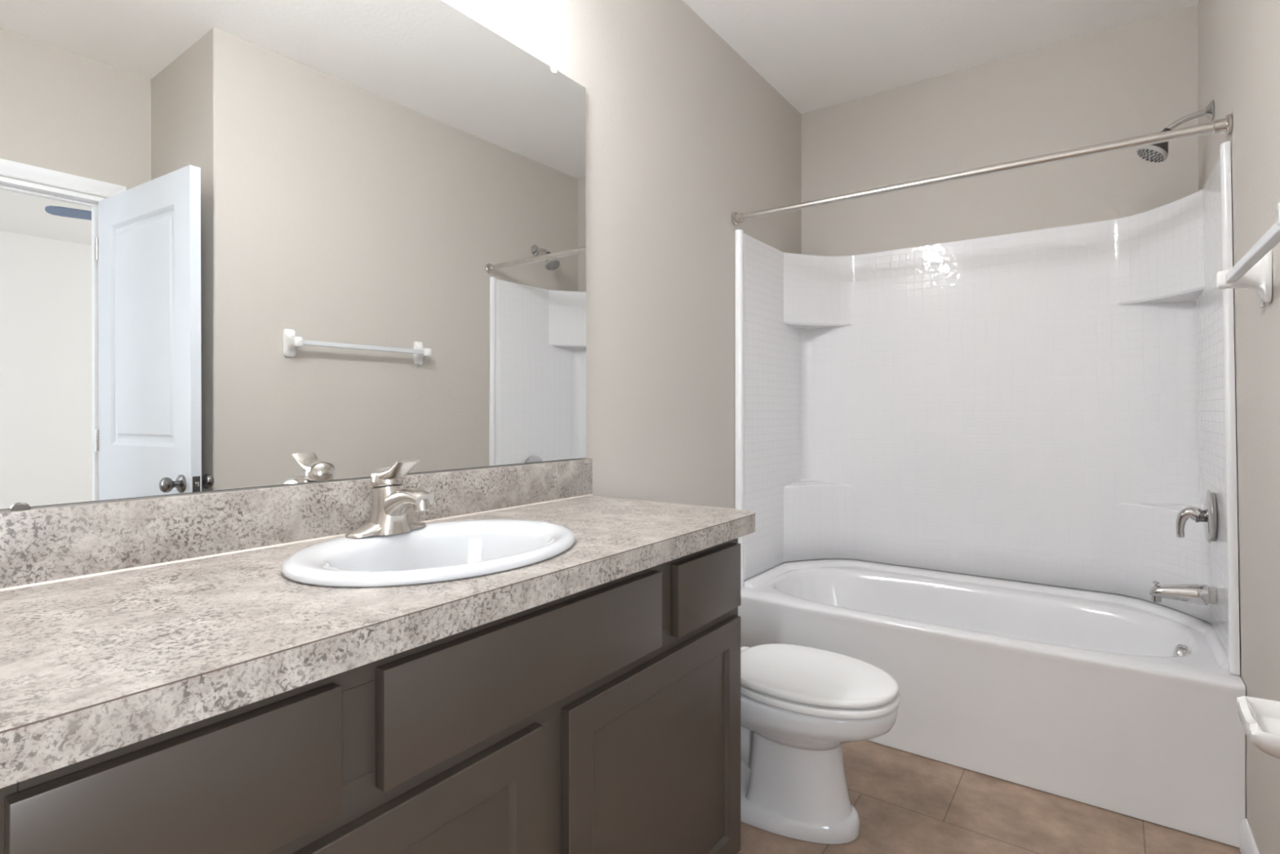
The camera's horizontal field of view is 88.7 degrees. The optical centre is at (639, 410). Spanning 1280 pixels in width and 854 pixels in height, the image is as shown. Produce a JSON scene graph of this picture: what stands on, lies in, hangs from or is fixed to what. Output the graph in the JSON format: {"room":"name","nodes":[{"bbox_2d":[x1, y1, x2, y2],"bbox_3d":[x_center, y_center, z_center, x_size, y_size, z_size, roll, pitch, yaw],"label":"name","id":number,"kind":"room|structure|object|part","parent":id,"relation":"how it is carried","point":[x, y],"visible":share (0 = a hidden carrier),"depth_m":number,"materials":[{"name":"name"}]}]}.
{"room":"bathroom","nodes":[
{"label":"bathroom","id":0,"kind":"room"},
{"bbox_2d":[0,0,801,511],"bbox_3d":[-0.433,-0.162,1.651,0.120,2.638,4.315,0,0,36],"label":"wall","id":1,"kind":"structure","parent":0,"point":[683,135],"depth_m":2.25,"materials":[{"name":"grey paint"}]},
{"bbox_2d":[0,0,586,511],"bbox_3d":[-0.558,-0.412,1.367,0.017,1.102,1.359,0,0,36],"label":"mirror","id":2,"kind":"object","parent":1,"relation":"attached to","point":[243,243],"visible":0.99,"depth_m":1.21,"materials":[{"name":"silver mirror"}]},
{"bbox_2d":[0,458,592,588],"bbox_3d":[-0.563,0.193,1.350,0.018,0.106,1.425,0,0,36],"label":"backsplash","id":3,"kind":"structure","parent":1,"relation":"attached to","point":[41,544],"depth_m":1.13,"materials":[{"name":"stone"}]},
{"bbox_2d":[731,113,1231,225],"bbox_3d":[1.006,-0.788,2.244,1.521,0.054,0.054,0,0,36],"label":"shower curtain rod","id":4,"kind":"object","parent":1,"relation":"attached to","point":[1224,125],"visible":1,"depth_m":2.08,"materials":[{"name":"metal"}]},
{"bbox_2d":[682,0,1199,114],"bbox_3d":[0.508,-1.521,0.974,2.440,0.080,4.315,0,0,36],"label":"ceiling","id":5,"kind":"structure","parent":0,"point":[816,54],"depth_m":2.57,"materials":[{"name":"white paint"}]},
{"bbox_2d":[737,739,1240,853],"bbox_3d":[0.484,1.182,0.992,2.380,0.050,4.315,0,0,36],"label":"floor","id":6,"kind":"structure","parent":0,"point":[904,802],"depth_m":1.85,"materials":[{"name":"brown tile"}]},
{"bbox_2d":[0,537,740,853],"bbox_3d":[-0.353,0.724,1.195,0.537,0.866,1.337,0,0,36],"label":"vanity cabinet","id":7,"kind":"object","parent":6,"relation":"on","point":[603,718],"visible":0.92,"depth_m":0.92,"materials":[{"name":"brown wood"}]},
{"bbox_3d":[-0.431,0.389,0.644,0.019,0.148,0.280,0,0,36],"label":"drawer","id":8,"kind":"part","parent":7,"relation":"part of","materials":[{"name":"brown wood"}]},
{"bbox_2d":[0,458,755,788],"bbox_3d":[-0.343,0.215,1.193,0.558,0.151,1.426,0,0,36],"label":"countertop","id":9,"kind":"structure","parent":7,"relation":"on","point":[123,623],"depth_m":0.90,"materials":[{"name":"laminate"}]},
{"bbox_2d":[345,459,434,537],"bbox_3d":[-0.453,0.160,1.249,0.162,0.139,0.148,0,0,6],"label":"faucet","id":10,"kind":"object","parent":9,"relation":"on","point":[391,501],"visible":1,"depth_m":1.22,"materials":[{"name":"silver metal"}]},
{"bbox_3d":[-0.482,0.209,1.252,0.056,0.038,0.168,0,0,36],"label":"plate","id":11,"kind":"part","parent":10,"relation":"part of","materials":[{"name":"silver metal"}]},
{"bbox_3d":[-0.467,0.118,1.241,0.098,0.057,0.057,0,0,36],"label":"lever handle","id":12,"kind":"part","parent":10,"relation":"part of","materials":[{"name":"silver metal"}]},
{"bbox_3d":[-0.438,0.177,1.220,0.128,0.069,0.051,0,0,36],"label":"spout","id":13,"kind":"part","parent":10,"relation":"part of","materials":[{"name":"silver metal"}]},
{"bbox_2d":[280,519,575,586],"bbox_3d":[-0.346,0.315,1.157,0.408,0.174,0.526,0,0,36],"label":"sink","id":14,"kind":"object","parent":9,"relation":"in","point":[440,551],"visible":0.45,"depth_m":1.19,"materials":[{"name":"ceramic"}]},
{"bbox_3d":[-0.335,0.767,0.777,0.019,0.556,0.609,0,0,36],"label":"cabinet door","id":15,"kind":"part","parent":7,"relation":"part of","materials":[{"name":"brown wood"}]},
{"bbox_3d":[0.056,0.767,1.320,0.019,0.556,0.608,0,0,36],"label":"cabinet door","id":16,"kind":"part","parent":7,"relation":"part of","materials":[{"name":"brown wood"}]},
{"bbox_3d":[0.152,0.389,1.454,0.019,0.148,0.277,0,0,36],"label":"drawer","id":17,"kind":"part","parent":7,"relation":"part of","materials":[{"name":"brown wood"}]},
{"bbox_2d":[740,643,900,844],"bbox_3d":[0.357,0.778,1.948,0.789,0.754,0.466,0,0,36],"label":"toilet","id":18,"kind":"object","parent":6,"relation":"on","point":[799,704],"visible":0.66,"depth_m":1.77,"materials":[{"name":"white ceramic"}]},
{"bbox_3d":[0.486,0.745,1.855,0.464,0.028,0.365,0,0,36],"label":"lid","id":19,"kind":"part","parent":18,"relation":"part of","materials":[{"name":"white plastic"}]},
{"bbox_3d":[0.491,0.770,1.852,0.460,0.022,0.371,0,0,36],"label":"seat","id":20,"kind":"part","parent":18,"relation":"part of","materials":[{"name":"white plastic"}]},
{"bbox_2d":[737,558,1245,847],"bbox_3d":[1.200,0.928,2.495,1.540,0.451,0.790,0,0,36],"label":"bathtub","id":21,"kind":"object","parent":6,"relation":"on","point":[1125,704],"visible":0.84,"depth_m":2.09,"materials":[{"name":"white ceramic"}]},
{"bbox_2d":[740,566,1245,696],"bbox_3d":[1.197,0.897,2.492,1.540,0.348,0.782,0,0,36],"label":"basin","id":22,"kind":"object","parent":21,"relation":"in","point":[937,633],"depth_m":2.34,"materials":[{"name":"white ceramic"}]},
{"bbox_3d":[1.734,0.783,2.104,0.040,0.071,0.070,0,0,36],"label":"overflow plate","id":23,"kind":"part","parent":21,"relation":"part of","materials":[{"name":"silver metal"}]},
{"bbox_2d":[801,4,1198,256],"bbox_3d":[1.733,-0.162,2.677,2.200,2.638,0.120,0,0,36],"label":"wall","id":24,"kind":"structure","parent":0,"point":[1137,78],"depth_m":2.74,"materials":[{"name":"grey paint"}]},
{"bbox_2d":[735,141,1239,675],"bbox_3d":[1.222,-0.010,2.527,1.539,1.464,0.712,0,0,36],"label":"tub surround","id":25,"kind":"object","parent":24,"relation":"attached to","point":[1045,406],"visible":0.99,"depth_m":2.69,"materials":[{"name":"white plastic"}]},
{"bbox_2d":[1148,580,1216,605],"bbox_3d":[1.737,0.585,2.101,0.165,0.074,0.065,0,0,36],"label":"tub spout","id":26,"kind":"object","parent":25,"relation":"attached to","point":[1195,593],"visible":1,"depth_m":2.08,"materials":[{"name":"grey metal"}]},
{"bbox_3d":[1.684,0.565,2.139,0.019,0.022,0.019,0,0,36],"label":"diverter knob","id":27,"kind":"part","parent":26,"relation":"part of","materials":[{"name":"silver metal"}]},
{"bbox_2d":[1175,489,1216,543],"bbox_3d":[1.762,0.332,2.083,0.092,0.168,0.168,0,0,36],"label":"shower valve","id":28,"kind":"object","parent":25,"relation":"attached to","point":[1208,515],"visible":1,"depth_m":2.06,"materials":[{"name":"grey metal"}]},
{"bbox_3d":[1.751,0.355,2.091,0.064,0.100,0.043,0,0,36],"label":"lever","id":29,"kind":"part","parent":28,"relation":"part of","materials":[{"name":"silver metal"}]},
{"bbox_2d":[1198,0,1279,853],"bbox_3d":[1.712,-0.162,1.353,0.688,2.638,2.054,0,0,36],"label":"wall","id":30,"kind":"structure","parent":0,"point":[1239,40],"depth_m":1.60,"materials":[{"name":"grey paint"}]},
{"bbox_2d":[1136,100,1213,162],"bbox_3d":[1.733,-0.902,2.127,0.192,0.165,0.089,0,0,36],"label":"shower","id":31,"kind":"object","parent":30,"relation":"attached to","point":[1155,153],"visible":0.91,"depth_m":2.12,"materials":[{"name":"silver metal"}]},
{"bbox_3d":[1.767,-0.935,2.116,0.121,0.054,0.019,0,0,36],"label":"shower arm","id":32,"kind":"part","parent":31,"relation":"part of","materials":[{"name":"silver metal"}]},
{"bbox_2d":[1215,201,1279,307],"bbox_3d":[1.164,-0.290,1.204,0.089,0.126,0.668,0,0,35],"label":"towel bar","id":33,"kind":"object","parent":30,"relation":"attached to","point":[1253,272],"visible":1,"depth_m":1.41,"materials":[{"name":"white ceramic"}]},
{"bbox_3d":[1.340,-0.295,1.457,0.088,0.117,0.053,0,0,36],"label":"post","id":34,"kind":"part","parent":33,"relation":"part of","materials":[{"name":"white ceramic"}]},
{"bbox_3d":[0.989,-0.295,0.952,0.088,0.117,0.053,0,0,36],"label":"post","id":35,"kind":"part","parent":33,"relation":"part of","materials":[{"name":"white ceramic"}]},
{"bbox_2d":[1240,817,1259,853],"bbox_3d":[1.226,1.115,1.204,0.014,0.085,1.273,0,0,35],"label":"baseboard","id":36,"kind":"structure","parent":30,"relation":"attached to","point":[1247,842],"depth_m":1.67,"materials":[{"name":"white paint"}]},
{"bbox_2d":[1236,695,1279,758],"bbox_3d":[0.969,0.457,0.950,0.139,0.100,0.163,0,0,36],"label":"ceramic dish","id":37,"kind":"object","parent":30,"relation":"attached to","point":[1260,718],"visible":1,"depth_m":0.99,"materials":[{"name":"white ceramic"}]}
]}

